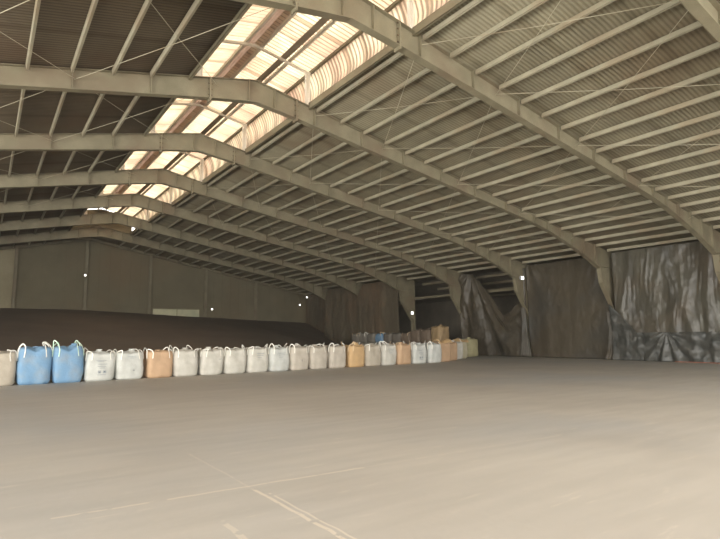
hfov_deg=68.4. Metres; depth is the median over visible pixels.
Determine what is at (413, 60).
rod
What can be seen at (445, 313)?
wall
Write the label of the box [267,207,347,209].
rod
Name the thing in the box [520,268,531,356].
sheet
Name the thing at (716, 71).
roof purlin
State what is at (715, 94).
roof purlin
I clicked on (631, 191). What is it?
rod
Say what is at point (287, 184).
rod
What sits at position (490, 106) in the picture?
rod
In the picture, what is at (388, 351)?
bag
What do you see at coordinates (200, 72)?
frame
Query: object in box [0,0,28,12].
rod
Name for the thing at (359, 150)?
rod
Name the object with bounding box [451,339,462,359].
bag
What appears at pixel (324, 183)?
rod
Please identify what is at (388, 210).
rod
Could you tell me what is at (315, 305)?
tarpaulin
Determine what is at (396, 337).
bag
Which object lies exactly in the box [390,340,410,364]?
bag
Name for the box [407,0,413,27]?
skylight
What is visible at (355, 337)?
bag
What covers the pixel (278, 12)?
ridge cap
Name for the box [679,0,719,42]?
frame
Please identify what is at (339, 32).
skylight roof
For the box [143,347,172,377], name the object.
bag
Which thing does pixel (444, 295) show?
rail
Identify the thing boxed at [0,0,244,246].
ceiling
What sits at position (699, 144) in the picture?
rod
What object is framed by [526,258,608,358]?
tarpaulin
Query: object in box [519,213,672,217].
rod
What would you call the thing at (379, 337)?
bag
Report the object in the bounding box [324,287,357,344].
tarpaulin
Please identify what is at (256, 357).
bag
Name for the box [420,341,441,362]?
bag
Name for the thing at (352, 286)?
frame
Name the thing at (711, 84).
rod
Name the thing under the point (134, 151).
rod
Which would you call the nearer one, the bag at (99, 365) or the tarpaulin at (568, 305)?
the bag at (99, 365)
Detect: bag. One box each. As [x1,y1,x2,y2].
[0,350,16,385]
[15,342,52,384]
[50,340,83,382]
[82,348,115,381]
[113,349,143,379]
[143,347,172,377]
[169,345,198,376]
[196,347,223,374]
[219,345,245,373]
[242,344,267,372]
[264,343,288,371]
[284,343,308,369]
[304,344,327,368]
[323,343,345,367]
[341,342,364,366]
[352,332,360,341]
[359,332,370,341]
[359,342,380,365]
[367,333,375,341]
[375,332,389,341]
[375,341,396,364]
[384,333,394,342]
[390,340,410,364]
[392,333,401,342]
[401,332,410,342]
[403,341,426,363]
[411,329,421,342]
[420,328,431,342]
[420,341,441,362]
[429,339,452,361]
[431,324,448,341]
[450,338,468,358]
[450,339,456,360]
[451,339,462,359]
[462,337,477,356]
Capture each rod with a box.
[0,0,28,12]
[1,32,73,77]
[40,151,134,179]
[52,99,182,141]
[74,8,268,79]
[99,95,167,139]
[148,0,217,85]
[208,184,290,188]
[251,150,362,159]
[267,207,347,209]
[317,97,473,115]
[322,228,424,232]
[324,183,437,184]
[382,60,413,148]
[383,146,549,148]
[388,210,507,213]
[422,1,677,44]
[446,233,554,237]
[458,106,490,182]
[465,184,625,185]
[495,0,560,95]
[495,84,719,94]
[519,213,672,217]
[522,153,569,210]
[571,191,631,238]
[575,10,688,146]
[577,144,719,145]
[638,123,719,186]
[638,185,705,186]
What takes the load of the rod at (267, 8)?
attached to the frame at (364, 15)
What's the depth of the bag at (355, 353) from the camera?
26.95 m
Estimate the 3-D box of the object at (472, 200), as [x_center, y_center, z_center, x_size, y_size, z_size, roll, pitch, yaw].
[4.634,-3.263,28.355,0.092,0.174,5.770,4,-9,-35]
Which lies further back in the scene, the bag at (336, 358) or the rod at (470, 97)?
the bag at (336, 358)
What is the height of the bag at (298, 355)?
1.277 m
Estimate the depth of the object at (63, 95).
18.34 m
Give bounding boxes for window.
[152,308,199,316]
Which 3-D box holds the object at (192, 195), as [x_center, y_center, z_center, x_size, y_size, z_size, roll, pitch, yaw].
[-10.458,-4.451,32.699,0.092,0.174,5.770,4,-9,-35]
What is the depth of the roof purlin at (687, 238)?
29.09 m
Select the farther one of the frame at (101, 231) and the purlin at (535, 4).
the frame at (101, 231)
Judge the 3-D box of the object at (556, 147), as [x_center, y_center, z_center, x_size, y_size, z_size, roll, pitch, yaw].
[6.325,-4.468,22.247,0.092,0.174,5.770,4,-9,-35]
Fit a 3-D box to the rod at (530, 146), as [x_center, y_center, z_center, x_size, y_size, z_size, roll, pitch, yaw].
[4.473,-4.842,20.976,7.466,0.861,0.017,-3,-7,18]
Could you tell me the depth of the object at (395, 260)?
41.44 m
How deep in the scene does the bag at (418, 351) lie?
29.36 m
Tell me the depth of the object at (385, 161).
25.40 m
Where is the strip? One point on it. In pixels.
(322, 21)
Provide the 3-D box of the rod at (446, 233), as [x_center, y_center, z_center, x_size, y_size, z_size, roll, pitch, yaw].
[8.186,-1.977,30.718,7.466,0.861,0.017,-3,-7,18]
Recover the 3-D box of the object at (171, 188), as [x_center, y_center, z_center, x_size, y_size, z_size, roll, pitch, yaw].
[-14.185,-5.308,33.892,4.390,1.826,0.100,4,-9,-35]
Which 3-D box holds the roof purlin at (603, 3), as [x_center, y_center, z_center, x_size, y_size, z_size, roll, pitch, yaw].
[5.314,-6.503,14.322,0.092,0.174,5.770,4,-9,-35]
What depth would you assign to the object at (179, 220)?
39.05 m
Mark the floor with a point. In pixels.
(478, 447)
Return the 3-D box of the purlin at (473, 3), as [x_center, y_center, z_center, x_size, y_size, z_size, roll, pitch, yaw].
[3.512,-7.056,13.111,0.092,0.174,5.770,4,-9,-35]
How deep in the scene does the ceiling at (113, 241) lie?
48.23 m
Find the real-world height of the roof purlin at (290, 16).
0.120 m
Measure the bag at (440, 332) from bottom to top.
1.341 m
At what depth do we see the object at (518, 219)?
30.24 m
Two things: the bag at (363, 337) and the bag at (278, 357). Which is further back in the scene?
the bag at (363, 337)
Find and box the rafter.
[0,238,309,295]
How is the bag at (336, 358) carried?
on the floor
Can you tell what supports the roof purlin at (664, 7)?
attached to the frame at (707, 12)
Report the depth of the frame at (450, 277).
30.05 m
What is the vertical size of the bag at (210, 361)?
1.186 m
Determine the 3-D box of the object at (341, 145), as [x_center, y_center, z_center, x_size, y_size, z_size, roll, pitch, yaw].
[-1.671,-5.200,24.116,0.092,0.174,5.770,4,-9,-35]
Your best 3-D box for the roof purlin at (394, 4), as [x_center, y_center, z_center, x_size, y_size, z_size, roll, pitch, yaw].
[-3.152,-7.405,22.303,0.080,0.120,56.150,4,-9,-35]
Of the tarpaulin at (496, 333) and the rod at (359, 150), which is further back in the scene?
the tarpaulin at (496, 333)
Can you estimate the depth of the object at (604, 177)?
23.94 m
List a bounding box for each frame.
[0,63,614,309]
[0,133,529,341]
[0,168,463,313]
[0,193,415,329]
[0,212,363,295]
[0,226,329,299]
[121,152,203,181]
[150,102,246,150]
[196,39,310,104]
[232,0,719,283]
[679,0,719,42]
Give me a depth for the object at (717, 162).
20.80 m
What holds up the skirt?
on the floor
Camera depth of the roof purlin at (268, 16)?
20.46 m
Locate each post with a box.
[11,248,18,307]
[82,240,89,309]
[147,256,152,313]
[203,270,207,316]
[254,283,257,319]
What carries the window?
in the wall at (48, 276)
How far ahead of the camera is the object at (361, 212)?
32.15 m
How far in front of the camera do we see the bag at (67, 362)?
19.51 m
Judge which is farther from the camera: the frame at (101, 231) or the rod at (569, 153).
the frame at (101, 231)
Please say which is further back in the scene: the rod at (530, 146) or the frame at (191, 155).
the frame at (191, 155)
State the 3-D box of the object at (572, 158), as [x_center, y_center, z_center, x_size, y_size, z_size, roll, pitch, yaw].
[7.226,-4.191,22.853,0.092,0.174,5.770,4,-9,-35]
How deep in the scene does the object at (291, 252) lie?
43.57 m
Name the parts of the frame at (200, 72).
post, post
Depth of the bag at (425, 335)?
39.77 m
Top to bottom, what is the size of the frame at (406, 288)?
10.730 m
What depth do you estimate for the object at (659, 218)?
27.14 m
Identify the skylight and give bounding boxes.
[72,209,131,233]
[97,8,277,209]
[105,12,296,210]
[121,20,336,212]
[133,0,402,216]
[135,0,449,228]
[407,0,413,27]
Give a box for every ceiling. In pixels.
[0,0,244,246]
[60,237,119,243]
[116,0,719,294]
[398,271,515,304]
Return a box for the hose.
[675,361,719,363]
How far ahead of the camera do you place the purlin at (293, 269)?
50.23 m
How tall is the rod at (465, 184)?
0.861 m
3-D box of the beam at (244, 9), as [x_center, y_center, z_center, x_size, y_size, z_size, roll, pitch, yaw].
[-6.934,-6.200,19.445,0.090,0.260,56.150,4,-9,-35]
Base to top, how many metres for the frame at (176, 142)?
10.730 m
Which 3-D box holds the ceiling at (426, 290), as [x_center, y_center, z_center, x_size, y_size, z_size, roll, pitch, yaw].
[15.400,0.470,38.225,7.900,1.600,62.200,4,-9,-35]
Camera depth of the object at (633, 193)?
25.11 m
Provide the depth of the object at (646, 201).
25.72 m
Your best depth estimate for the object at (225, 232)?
40.65 m
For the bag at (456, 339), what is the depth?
34.70 m
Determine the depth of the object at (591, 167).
23.29 m
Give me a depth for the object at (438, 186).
27.22 m
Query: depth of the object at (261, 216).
35.62 m
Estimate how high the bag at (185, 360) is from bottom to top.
1.283 m
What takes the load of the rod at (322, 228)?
attached to the frame at (176, 142)
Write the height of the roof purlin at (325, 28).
0.120 m
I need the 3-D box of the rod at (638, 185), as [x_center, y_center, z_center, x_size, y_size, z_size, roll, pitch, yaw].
[15.171,-3.280,20.924,7.466,0.861,0.017,-3,-7,18]
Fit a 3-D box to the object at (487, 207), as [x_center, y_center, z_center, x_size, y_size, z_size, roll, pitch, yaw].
[5.534,-2.986,28.961,0.092,0.174,5.770,4,-9,-35]
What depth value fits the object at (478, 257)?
37.83 m
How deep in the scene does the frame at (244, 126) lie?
24.83 m
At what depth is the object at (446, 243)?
35.80 m
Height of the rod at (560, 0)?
0.651 m
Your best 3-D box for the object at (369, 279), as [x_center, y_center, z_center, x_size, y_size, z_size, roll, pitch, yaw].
[1.362,0.905,47.891,0.092,0.174,5.770,4,-9,-35]
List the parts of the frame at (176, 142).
splice plate, splice plate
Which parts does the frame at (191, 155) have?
post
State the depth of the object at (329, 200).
31.14 m
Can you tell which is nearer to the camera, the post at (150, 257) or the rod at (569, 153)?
the rod at (569, 153)
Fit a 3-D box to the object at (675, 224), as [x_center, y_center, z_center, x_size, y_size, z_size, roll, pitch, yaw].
[14.431,-1.977,27.697,0.092,0.174,5.770,4,-9,-35]
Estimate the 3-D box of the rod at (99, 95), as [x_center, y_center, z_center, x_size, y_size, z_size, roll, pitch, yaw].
[-8.398,-5.645,19.378,0.017,0.965,7.437,-1,-7,0]
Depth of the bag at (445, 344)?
31.09 m
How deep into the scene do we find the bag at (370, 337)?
45.37 m
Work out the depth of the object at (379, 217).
32.81 m
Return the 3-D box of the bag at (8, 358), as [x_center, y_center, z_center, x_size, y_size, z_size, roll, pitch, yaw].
[-12.770,3.409,18.735,1.078,1.366,1.092,4,-9,-36]
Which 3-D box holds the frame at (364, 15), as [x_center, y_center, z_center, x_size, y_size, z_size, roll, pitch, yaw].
[-0.228,-2.113,13.523,46.340,10.730,0.280,4,-9,-35]
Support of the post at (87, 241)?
on the floor
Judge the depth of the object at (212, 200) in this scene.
33.82 m
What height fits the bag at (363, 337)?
0.878 m
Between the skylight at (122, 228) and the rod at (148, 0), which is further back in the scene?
the skylight at (122, 228)
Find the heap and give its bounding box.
[0,308,336,377]
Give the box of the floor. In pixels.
[0,356,719,538]
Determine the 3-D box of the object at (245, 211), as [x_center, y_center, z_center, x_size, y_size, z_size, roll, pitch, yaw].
[-7.756,-3.621,34.516,0.092,0.174,5.770,4,-9,-35]
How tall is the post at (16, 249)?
9.291 m
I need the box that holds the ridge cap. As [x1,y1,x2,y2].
[114,9,284,192]
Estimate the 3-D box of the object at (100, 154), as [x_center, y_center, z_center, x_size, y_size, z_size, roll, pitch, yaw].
[-11.941,-5.177,24.263,0.092,0.174,5.770,4,-9,-35]
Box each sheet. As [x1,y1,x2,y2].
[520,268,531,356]
[605,310,612,359]
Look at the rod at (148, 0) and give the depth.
14.34 m
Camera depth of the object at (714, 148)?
19.99 m
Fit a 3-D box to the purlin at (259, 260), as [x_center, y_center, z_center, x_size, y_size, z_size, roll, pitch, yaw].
[-9.337,-0.657,47.943,0.092,0.174,5.770,4,-9,-35]
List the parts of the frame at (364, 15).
splice plate, splice plate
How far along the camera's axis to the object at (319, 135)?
23.71 m
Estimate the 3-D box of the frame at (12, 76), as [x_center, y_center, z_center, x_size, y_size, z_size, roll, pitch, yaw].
[-3.720,-1.462,18.420,46.340,10.730,0.280,4,-9,-35]
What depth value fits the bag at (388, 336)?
43.46 m
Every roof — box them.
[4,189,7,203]
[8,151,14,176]
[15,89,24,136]
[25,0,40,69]
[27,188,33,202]
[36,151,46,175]
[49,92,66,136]
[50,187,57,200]
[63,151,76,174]
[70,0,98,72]
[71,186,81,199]
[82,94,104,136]
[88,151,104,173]
[91,4,272,208]
[103,0,395,215]
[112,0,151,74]
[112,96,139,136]
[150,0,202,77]
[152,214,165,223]
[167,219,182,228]
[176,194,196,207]
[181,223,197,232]
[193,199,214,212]
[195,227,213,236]
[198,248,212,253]
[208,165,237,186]
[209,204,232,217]
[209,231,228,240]
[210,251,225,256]
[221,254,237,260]
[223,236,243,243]
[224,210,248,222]
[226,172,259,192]
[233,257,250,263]
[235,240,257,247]
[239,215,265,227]
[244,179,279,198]
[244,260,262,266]
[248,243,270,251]
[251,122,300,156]
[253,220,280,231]
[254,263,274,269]
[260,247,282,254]
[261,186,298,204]
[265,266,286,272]
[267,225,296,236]
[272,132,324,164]
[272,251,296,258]
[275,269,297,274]
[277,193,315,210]
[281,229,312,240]
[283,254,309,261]
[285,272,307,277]
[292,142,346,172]
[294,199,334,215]
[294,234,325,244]
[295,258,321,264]
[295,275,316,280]
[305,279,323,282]
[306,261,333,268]
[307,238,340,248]
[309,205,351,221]
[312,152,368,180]
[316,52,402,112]
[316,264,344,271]
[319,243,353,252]
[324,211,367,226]
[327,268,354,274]
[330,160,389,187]
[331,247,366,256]
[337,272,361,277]
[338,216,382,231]
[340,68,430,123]
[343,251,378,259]
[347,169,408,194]
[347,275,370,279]
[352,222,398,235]
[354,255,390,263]
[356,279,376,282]
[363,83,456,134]
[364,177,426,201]
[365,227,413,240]
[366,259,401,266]
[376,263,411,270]
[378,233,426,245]
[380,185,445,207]
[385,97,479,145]
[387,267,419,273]
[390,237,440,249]
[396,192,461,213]
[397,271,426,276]
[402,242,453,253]
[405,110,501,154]
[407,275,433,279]
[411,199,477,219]
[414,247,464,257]
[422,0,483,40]
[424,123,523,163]
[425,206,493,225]
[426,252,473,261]
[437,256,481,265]
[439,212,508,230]
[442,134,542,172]
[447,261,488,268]
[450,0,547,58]
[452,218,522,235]
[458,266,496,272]
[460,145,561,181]
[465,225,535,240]
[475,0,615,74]
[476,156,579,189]
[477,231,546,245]
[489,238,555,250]
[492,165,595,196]
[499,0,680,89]
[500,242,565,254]
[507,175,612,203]
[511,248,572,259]
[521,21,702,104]
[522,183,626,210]
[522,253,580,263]
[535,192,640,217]
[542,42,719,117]
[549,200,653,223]
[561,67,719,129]
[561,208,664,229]
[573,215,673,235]
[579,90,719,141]
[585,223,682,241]
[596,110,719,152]
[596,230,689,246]
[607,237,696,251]
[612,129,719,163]
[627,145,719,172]
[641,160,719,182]
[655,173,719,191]
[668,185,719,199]
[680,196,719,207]
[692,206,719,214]
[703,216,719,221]
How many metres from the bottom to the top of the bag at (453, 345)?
1.314 m
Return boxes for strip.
[117,18,329,212]
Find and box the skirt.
[609,305,719,362]
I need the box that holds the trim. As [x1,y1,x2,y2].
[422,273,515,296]
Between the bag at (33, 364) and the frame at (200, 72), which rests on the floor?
the bag at (33, 364)
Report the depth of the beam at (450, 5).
18.27 m
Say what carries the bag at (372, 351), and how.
on the floor
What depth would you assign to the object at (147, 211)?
38.72 m
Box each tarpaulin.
[306,294,324,332]
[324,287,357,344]
[358,282,398,333]
[458,274,521,356]
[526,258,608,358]
[611,240,719,332]
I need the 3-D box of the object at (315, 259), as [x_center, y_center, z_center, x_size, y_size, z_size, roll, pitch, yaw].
[-4.043,-0.755,44.257,0.092,0.174,5.770,4,-9,-35]
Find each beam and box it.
[68,3,252,230]
[130,0,466,235]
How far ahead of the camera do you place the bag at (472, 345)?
37.46 m
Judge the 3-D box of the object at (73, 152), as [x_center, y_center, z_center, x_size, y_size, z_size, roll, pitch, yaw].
[-12.836,-5.006,23.602,0.092,0.174,5.770,4,-9,-35]
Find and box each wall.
[0,238,305,322]
[398,295,519,339]
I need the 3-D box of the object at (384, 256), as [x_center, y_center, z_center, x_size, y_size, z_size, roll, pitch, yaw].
[1.251,-0.853,40.572,0.092,0.174,5.770,4,-9,-35]
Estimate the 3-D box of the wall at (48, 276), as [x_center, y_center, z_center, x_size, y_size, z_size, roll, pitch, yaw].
[-24.271,2.413,48.102,46.100,10.860,0.110,4,-9,-35]
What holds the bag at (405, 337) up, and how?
on the bag
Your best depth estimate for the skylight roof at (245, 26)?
20.32 m
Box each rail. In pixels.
[413,294,449,299]
[487,288,513,292]
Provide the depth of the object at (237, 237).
41.23 m
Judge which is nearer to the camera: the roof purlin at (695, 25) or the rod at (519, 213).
the roof purlin at (695, 25)
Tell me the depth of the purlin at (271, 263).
49.07 m
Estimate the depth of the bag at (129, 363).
20.77 m
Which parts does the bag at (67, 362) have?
filling spout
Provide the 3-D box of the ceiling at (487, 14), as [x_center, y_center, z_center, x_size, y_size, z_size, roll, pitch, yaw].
[3.864,-2.992,30.457,21.481,4.148,62.201,4,-9,-35]
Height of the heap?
4.190 m
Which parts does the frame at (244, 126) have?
post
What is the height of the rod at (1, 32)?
0.976 m
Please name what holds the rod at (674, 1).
attached to the frame at (707, 12)
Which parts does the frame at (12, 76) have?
splice plate, splice plate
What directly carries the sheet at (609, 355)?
attached to the skirt
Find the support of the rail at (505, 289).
attached to the frame at (176, 142)
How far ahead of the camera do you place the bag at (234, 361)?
23.24 m
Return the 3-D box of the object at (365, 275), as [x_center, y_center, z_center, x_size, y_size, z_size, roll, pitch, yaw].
[0.461,0.628,47.285,0.092,0.174,5.770,4,-9,-35]
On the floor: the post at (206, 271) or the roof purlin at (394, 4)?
the post at (206, 271)
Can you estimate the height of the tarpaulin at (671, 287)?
4.832 m
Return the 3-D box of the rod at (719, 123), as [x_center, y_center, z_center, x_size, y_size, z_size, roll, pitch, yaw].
[11.569,-4.348,18.497,0.017,0.862,7.466,-1,-7,1]

